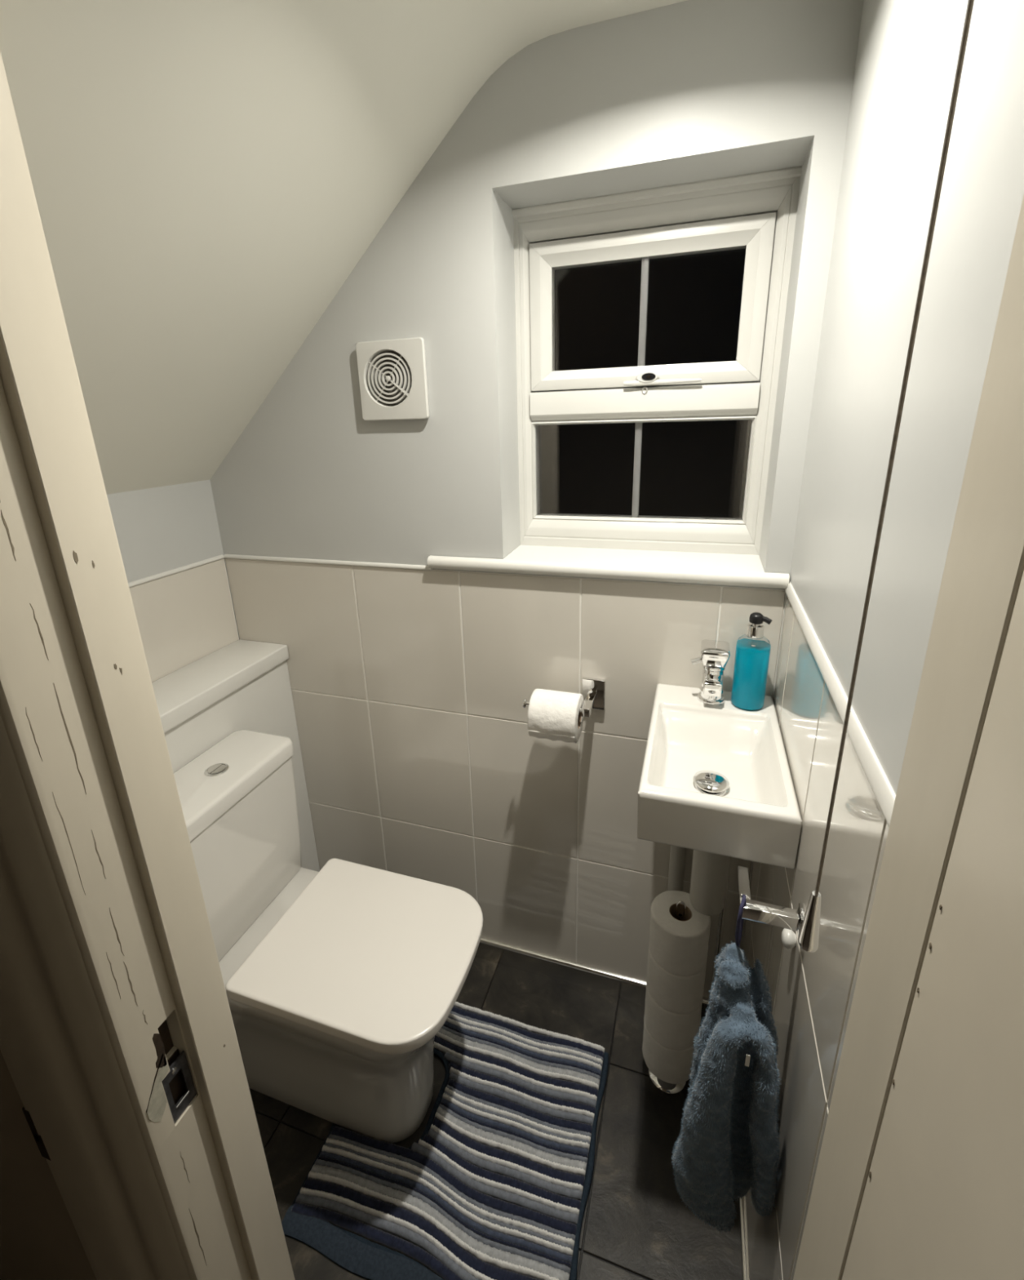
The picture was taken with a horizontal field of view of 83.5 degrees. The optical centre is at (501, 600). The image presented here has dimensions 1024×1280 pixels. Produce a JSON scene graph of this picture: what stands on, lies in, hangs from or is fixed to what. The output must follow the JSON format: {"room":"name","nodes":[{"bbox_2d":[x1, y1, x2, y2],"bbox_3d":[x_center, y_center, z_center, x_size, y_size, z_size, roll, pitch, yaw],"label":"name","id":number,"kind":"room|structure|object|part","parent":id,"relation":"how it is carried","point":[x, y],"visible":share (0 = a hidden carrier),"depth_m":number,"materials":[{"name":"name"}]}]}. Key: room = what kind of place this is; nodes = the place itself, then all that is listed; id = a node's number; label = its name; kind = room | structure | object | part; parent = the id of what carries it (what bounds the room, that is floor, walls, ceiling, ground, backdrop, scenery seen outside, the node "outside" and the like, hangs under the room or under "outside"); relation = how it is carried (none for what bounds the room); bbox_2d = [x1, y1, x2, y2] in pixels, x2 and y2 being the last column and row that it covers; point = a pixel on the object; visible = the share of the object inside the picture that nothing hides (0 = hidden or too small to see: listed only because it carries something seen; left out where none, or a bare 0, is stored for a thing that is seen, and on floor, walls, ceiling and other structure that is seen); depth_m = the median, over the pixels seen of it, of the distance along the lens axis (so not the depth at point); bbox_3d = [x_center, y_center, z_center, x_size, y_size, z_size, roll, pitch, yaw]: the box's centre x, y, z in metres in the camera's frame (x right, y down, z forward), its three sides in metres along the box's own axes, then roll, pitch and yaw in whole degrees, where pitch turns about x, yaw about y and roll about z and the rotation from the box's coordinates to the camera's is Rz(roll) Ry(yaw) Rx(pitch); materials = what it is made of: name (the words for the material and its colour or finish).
{"room":"bathroom","nodes":[
{"label":"bathroom","id":0,"kind":"room"},
{"bbox_2d":[0,1050,96,1279],"bbox_3d":[-0.214,0.058,0.434,2.950,2.300,0.107,4,19,18],"label":"wall","id":1,"kind":"structure","parent":0,"point":[39,1239],"depth_m":0.78,"materials":[{"name":"paint"}]},
{"bbox_2d":[0,51,294,1279],"bbox_3d":[-0.454,0.174,0.553,0.207,2.020,0.136,4,19,18],"label":"door frame","id":2,"kind":"structure","parent":1,"relation":"attached to","point":[79,713],"depth_m":0.54,"materials":[{"name":"beige paint"}]},
{"bbox_3d":[-0.361,0.543,0.640,0.002,0.070,0.032,4,19,18],"label":"strike plate","id":3,"kind":"part","parent":2,"relation":"part of","materials":[{"name":"metal"}]},
{"bbox_2d":[842,571,1023,1279],"bbox_3d":[0.144,0.370,0.044,0.037,1.907,0.631,4,19,18],"label":"door","id":4,"kind":"structure","parent":1,"relation":"in","point":[944,1197],"depth_m":0.26,"materials":[{"name":"beige paint"}]},
{"bbox_2d":[106,480,239,682],"bbox_3d":[-0.846,0.412,1.159,0.150,1.220,0.802,4,19,18],"label":"wall","id":5,"kind":"structure","parent":0,"point":[184,617],"depth_m":1.24,"materials":[{"name":"grey paint"}]},
{"bbox_2d":[128,554,224,587],"bbox_3d":[-0.771,-0.001,1.053,0.006,0.009,0.686,4,19,18],"label":"trim","id":6,"kind":"structure","parent":5,"relation":"attached to","point":[153,577],"depth_m":1.23,"materials":[{"name":"white paint"}]},
{"bbox_2d":[0,0,687,493],"bbox_3d":[-0.210,-0.498,0.697,1.256,0.804,0.720,4,19,18],"label":"ceiling","id":7,"kind":"structure","parent":0,"point":[208,177],"depth_m":0.76,"materials":[{"name":"white paint"}]},
{"bbox_2d":[798,0,974,952],"bbox_3d":[0.237,-0.175,0.325,0.015,0.964,0.015,4,19,18],"label":"pull cord","id":8,"kind":"object","parent":7,"relation":"hanging from","point":[809,935],"visible":1,"depth_m":0.36,"materials":[{"name":"fabric"}]},
{"bbox_3d":[0.251,0.259,0.464,0.015,0.054,0.015,4,19,18],"label":"chrome pull","id":9,"kind":"part","parent":8,"relation":"part of","materials":[{"name":"silver metal"}]},
{"bbox_2d":[248,956,739,1279],"bbox_3d":[-0.153,1.043,1.218,1.416,0.060,0.830,4,19,18],"label":"floor","id":10,"kind":"structure","parent":0,"point":[637,1224],"depth_m":1.10,"materials":[{"name":"black tile"}]},
{"bbox_2d":[164,660,319,871],"bbox_3d":[-0.687,0.613,1.230,0.136,0.784,0.690,4,19,18],"label":"panel","id":11,"kind":"object","parent":10,"relation":"on","point":[264,704],"visible":0.15,"depth_m":1.32,"materials":[{"name":"white paint"}]},
{"bbox_2d":[151,639,288,733],"bbox_3d":[-0.694,0.222,1.103,0.146,0.038,0.688,4,19,18],"label":"ledge shelf","id":12,"kind":"object","parent":11,"relation":"on","point":[180,695],"visible":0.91,"depth_m":1.23,"materials":[{"name":"white paint"}]},
{"bbox_2d":[173,729,483,1143],"bbox_3d":[-0.340,0.682,1.111,0.597,0.704,0.354,4,19,18],"label":"toilet","id":13,"kind":"object","parent":10,"relation":"on","point":[341,980],"visible":0.91,"depth_m":1.07,"materials":[{"name":"white ceramic"}]},
{"bbox_3d":[-0.561,0.353,1.080,0.151,0.037,0.354,4,19,18],"label":"cistern lid","id":14,"kind":"part","parent":13,"relation":"part of","materials":[{"name":"white ceramic"}]},
{"bbox_3d":[-0.244,0.650,1.067,0.382,0.009,0.310,4,19,18],"label":"seat","id":15,"kind":"part","parent":13,"relation":"part of","materials":[{"name":"white plastic"}]},
{"bbox_3d":[-0.242,0.634,1.061,0.387,0.023,0.318,4,19,18],"label":"lid","id":16,"kind":"part","parent":13,"relation":"part of","materials":[{"name":"white plastic"}]},
{"bbox_2d":[281,1001,608,1279],"bbox_3d":[-0.075,1.029,1.116,0.502,0.024,0.468,4,19,18],"label":"mat","id":17,"kind":"object","parent":10,"relation":"on","point":[495,1184],"visible":0.89,"depth_m":1.05,"materials":[{"name":"multicoloured fabric"}]},
{"bbox_2d":[648,901,686,1094],"bbox_3d":[0.341,0.779,1.136,0.076,0.462,0.076,4,19,18],"label":"stand","id":18,"kind":"object","parent":10,"relation":"on","point":[668,1088],"visible":0.38,"depth_m":1.18,"materials":[{"name":"silver metal"}]},
{"bbox_2d":[642,1016,695,1084],"bbox_3d":[0.345,0.901,1.176,0.108,0.095,0.108,4,19,18],"label":"toilet roll","id":19,"kind":"object","parent":18,"relation":"on","point":[673,1066],"visible":0.5,"depth_m":1.13,"materials":[{"name":"paper"}]},
{"bbox_2d":[644,984,702,1049],"bbox_3d":[0.342,0.810,1.146,0.108,0.095,0.108,10,21,33],"label":"toilet roll","id":20,"kind":"object","parent":19,"relation":"on","point":[673,1030],"visible":0.53,"depth_m":1.10,"materials":[{"name":"paper"}]},
{"bbox_2d":[646,946,706,1013],"bbox_3d":[0.339,0.719,1.117,0.108,0.095,0.108,-16,23,-38],"label":"toilet roll","id":21,"kind":"object","parent":20,"relation":"on","point":[676,993],"visible":0.61,"depth_m":1.07,"materials":[{"name":"paper"}]},
{"bbox_2d":[648,890,711,975],"bbox_3d":[0.337,0.628,1.087,0.108,0.095,0.108,-10,19,-23],"label":"toilet roll","id":22,"kind":"object","parent":21,"relation":"on","point":[681,948],"visible":0.94,"depth_m":1.05,"materials":[{"name":"paper"}]},
{"bbox_3d":[0.335,0.577,1.071,0.017,0.037,0.003,4,19,18],"label":"loop handle","id":23,"kind":"part","parent":18,"relation":"part of","materials":[{"name":"silver metal"}]},
{"bbox_2d":[209,0,864,998],"bbox_3d":[-0.042,-0.095,1.299,1.516,2.050,0.270,4,19,18],"label":"wall","id":24,"kind":"structure","parent":0,"point":[420,758],"depth_m":1.15,"materials":[{"name":"grey paint"}]},
{"bbox_2d":[223,554,432,570],"bbox_3d":[-0.402,-0.086,1.279,0.543,0.009,0.006,4,19,18],"label":"trim","id":25,"kind":"structure","parent":24,"relation":"attached to","point":[226,556],"depth_m":1.27,"materials":[{"name":"white paint"}]},
{"bbox_2d":[355,337,429,421],"bbox_3d":[-0.207,-0.418,1.092,0.142,0.142,0.017,4,19,18],"label":"fan","id":26,"kind":"object","parent":24,"relation":"attached to","point":[393,373],"visible":1,"depth_m":1.09,"materials":[{"name":"white plastic"}]},
{"bbox_2d":[367,352,411,404],"bbox_3d":[-0.214,-0.422,1.091,0.090,0.090,0.005,4,19,18],"label":"grille","id":27,"kind":"object","parent":26,"relation":"attached to","point":[388,374],"depth_m":1.09,"materials":[{"name":"white plastic"}]},
{"bbox_2d":[522,676,606,717],"bbox_3d":[0.124,0.196,1.137,0.149,0.065,0.090,4,19,18],"label":"toilet roll holder","id":28,"kind":"object","parent":24,"relation":"attached to","point":[593,692],"visible":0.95,"depth_m":1.14,"materials":[{"name":"silver metal"}]},
{"bbox_3d":[0.101,0.206,1.109,0.111,0.010,0.010,4,19,18],"label":"rod","id":29,"kind":"part","parent":28,"relation":"part of","materials":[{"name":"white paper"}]},
{"bbox_2d":[527,688,584,744],"bbox_3d":[0.106,0.225,1.114,0.093,0.099,0.093,4,19,18],"label":"toilet roll","id":30,"kind":"object","parent":28,"relation":"hanging from","point":[553,715],"visible":0.98,"depth_m":1.08,"materials":[{"name":"paper"}]},
{"bbox_3d":[0.170,0.201,1.118,0.016,0.017,0.078,4,19,18],"label":"arm","id":31,"kind":"part","parent":28,"relation":"part of","materials":[{"name":"silver metal"}]},
{"bbox_3d":[0.186,0.188,1.157,0.046,0.065,0.011,4,19,18],"label":"plate","id":32,"kind":"part","parent":28,"relation":"part of","materials":[{"name":"silver metal"}]},
{"bbox_2d":[475,936,710,1021],"bbox_3d":[0.004,0.898,1.457,1.064,0.061,0.012,4,19,18],"label":"baseboard","id":33,"kind":"structure","parent":24,"relation":"attached to","point":[598,980],"depth_m":1.40,"materials":[{"name":"metal"}]},
{"bbox_2d":[427,165,802,588],"bbox_3d":[0.188,-0.383,1.062,0.672,0.658,0.198,4,19,18],"label":"window","id":34,"kind":"structure","parent":24,"relation":"in","point":[682,285],"depth_m":1.07,"materials":[{"name":"white plastic"}]},
{"bbox_3d":[0.079,-0.544,1.114,0.041,0.258,0.036,4,19,18],"label":"casement rail","id":35,"kind":"part","parent":34,"relation":"part of","materials":[{"name":"white plastic"}]},
{"bbox_3d":[0.188,-0.075,1.134,0.672,0.027,0.142,4,19,18],"label":"sill","id":36,"kind":"part","parent":34,"relation":"part of","materials":[{"name":"white paint"}]},
{"bbox_3d":[0.267,-0.257,1.142,0.417,0.191,0.004,4,19,18],"label":"pane","id":37,"kind":"part","parent":34,"relation":"part of","materials":[{"name":"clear glass"}]},
{"bbox_3d":[0.262,-0.425,1.089,0.420,0.036,0.036,4,19,18],"label":"casement rail","id":38,"kind":"part","parent":34,"relation":"part of","materials":[{"name":"white plastic"}]},
{"bbox_3d":[0.270,-0.413,1.062,0.042,0.020,0.014,4,19,18],"label":"handle","id":39,"kind":"part","parent":34,"relation":"part of","materials":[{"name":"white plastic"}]},
{"bbox_3d":[0.258,-0.527,1.054,0.345,0.188,0.004,4,19,18],"label":"pane","id":40,"kind":"part","parent":34,"relation":"part of","materials":[{"name":"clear glass"}]},
{"bbox_3d":[0.256,-0.634,1.022,0.420,0.041,0.036,4,19,18],"label":"casement rail","id":41,"kind":"part","parent":34,"relation":"part of","materials":[{"name":"white plastic"}]},
{"bbox_3d":[0.294,-0.401,1.053,0.138,0.010,0.008,4,19,19],"label":"lever","id":42,"kind":"part","parent":34,"relation":"part of","materials":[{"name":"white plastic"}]},
{"bbox_3d":[0.438,-0.517,0.996,0.041,0.258,0.036,4,19,18],"label":"casement rail","id":43,"kind":"part","parent":34,"relation":"part of","materials":[{"name":"white plastic"}]},
{"bbox_2d":[742,0,1023,1279],"bbox_3d":[0.453,0.096,0.655,0.150,2.050,0.692,4,19,18],"label":"wall","id":44,"kind":"structure","parent":0,"point":[908,51],"depth_m":0.54,"materials":[{"name":"paint"}]},
{"bbox_2d":[637,683,802,1005],"bbox_3d":[0.354,0.585,1.039,0.205,0.769,0.352,4,19,18],"label":"basin","id":45,"kind":"object","parent":44,"relation":"attached to","point":[717,783],"visible":0.97,"depth_m":0.90,"materials":[{"name":"white ceramic"}]},
{"bbox_2d":[690,639,730,705],"bbox_3d":[0.367,0.130,1.019,0.064,0.109,0.064,4,19,18],"label":"mixer tap","id":46,"kind":"object","parent":45,"relation":"on","point":[715,655],"visible":1,"depth_m":1.00,"materials":[{"name":"silver metal"}]},
{"bbox_3d":[0.371,0.148,1.008,0.031,0.031,0.034,4,19,18],"label":"spout","id":47,"kind":"part","parent":46,"relation":"part of","materials":[{"name":"silver metal"}]},
{"bbox_3d":[0.344,0.259,0.934,0.205,0.083,0.352,4,19,18],"label":"bowl","id":48,"kind":"part","parent":45,"relation":"part of","materials":[{"name":"white ceramic"}]},
{"bbox_2d":[731,612,772,711],"bbox_3d":[0.433,0.103,0.992,0.054,0.172,0.054,4,19,18],"label":"soap dispenser","id":49,"kind":"object","parent":45,"relation":"on","point":[753,654],"visible":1,"depth_m":0.97,"materials":[{"name":"blue plastic"}]},
{"bbox_2d":[736,1196,746,1279],"bbox_3d":[0.407,1.045,0.980,0.006,0.049,0.677,4,19,18],"label":"baseboard","id":50,"kind":"structure","parent":44,"relation":"attached to","point":[740,1202],"depth_m":0.94,"materials":[{"name":"metal"}]},
{"bbox_2d":[737,866,806,934],"bbox_3d":[0.337,0.371,0.721,0.071,0.031,0.089,4,19,18],"label":"towel holder","id":51,"kind":"object","parent":44,"relation":"attached to","point":[786,917],"visible":0.84,"depth_m":0.69,"materials":[{"name":"silver metal"}]},
{"bbox_2d":[671,893,782,1233],"bbox_3d":[0.297,0.621,0.743,0.132,0.518,0.113,4,19,18],"label":"hand towel","id":52,"kind":"object","parent":51,"relation":"hanging from","point":[727,1144],"visible":1,"depth_m":0.72,"materials":[{"name":"fabric"}]},
{"bbox_3d":[0.314,0.370,0.741,0.013,0.006,0.068,4,19,18],"label":"rail","id":53,"kind":"part","parent":51,"relation":"part of","materials":[{"name":"silver metal"}]},
{"bbox_3d":[0.324,0.380,0.694,0.063,0.019,0.015,4,19,18],"label":"arm","id":54,"kind":"part","parent":51,"relation":"part of","materials":[{"name":"silver metal"}]},
{"bbox_3d":[0.358,0.382,0.683,0.007,0.031,0.027,4,19,18],"label":"wall plate","id":55,"kind":"part","parent":51,"relation":"part of","materials":[{"name":"silver metal"}]},
{"bbox_2d":[782,928,796,949],"bbox_3d":[0.365,0.430,0.730,0.016,0.024,0.024,4,19,18],"label":"handle","id":56,"kind":"object","parent":44,"relation":"attached to","point":[788,936],"visible":0.97,"depth_m":0.72,"materials":[{"name":"white plastic"}]},
{"bbox_2d":[785,581,896,826],"bbox_3d":[0.380,0.079,0.673,0.006,0.019,0.687,4,19,18],"label":"trim","id":57,"kind":"structure","parent":44,"relation":"attached to","point":[882,788],"depth_m":0.55,"materials":[{"name":"white paint"}]},
{"bbox_2d":[793,195,1023,1279],"bbox_3d":[0.257,0.257,0.340,0.050,1.950,0.116,4,19,18],"label":"door frame","id":58,"kind":"structure","parent":44,"relation":"attached to","point":[984,568],"depth_m":0.31,"materials":[{"name":"beige paint"}]}
]}

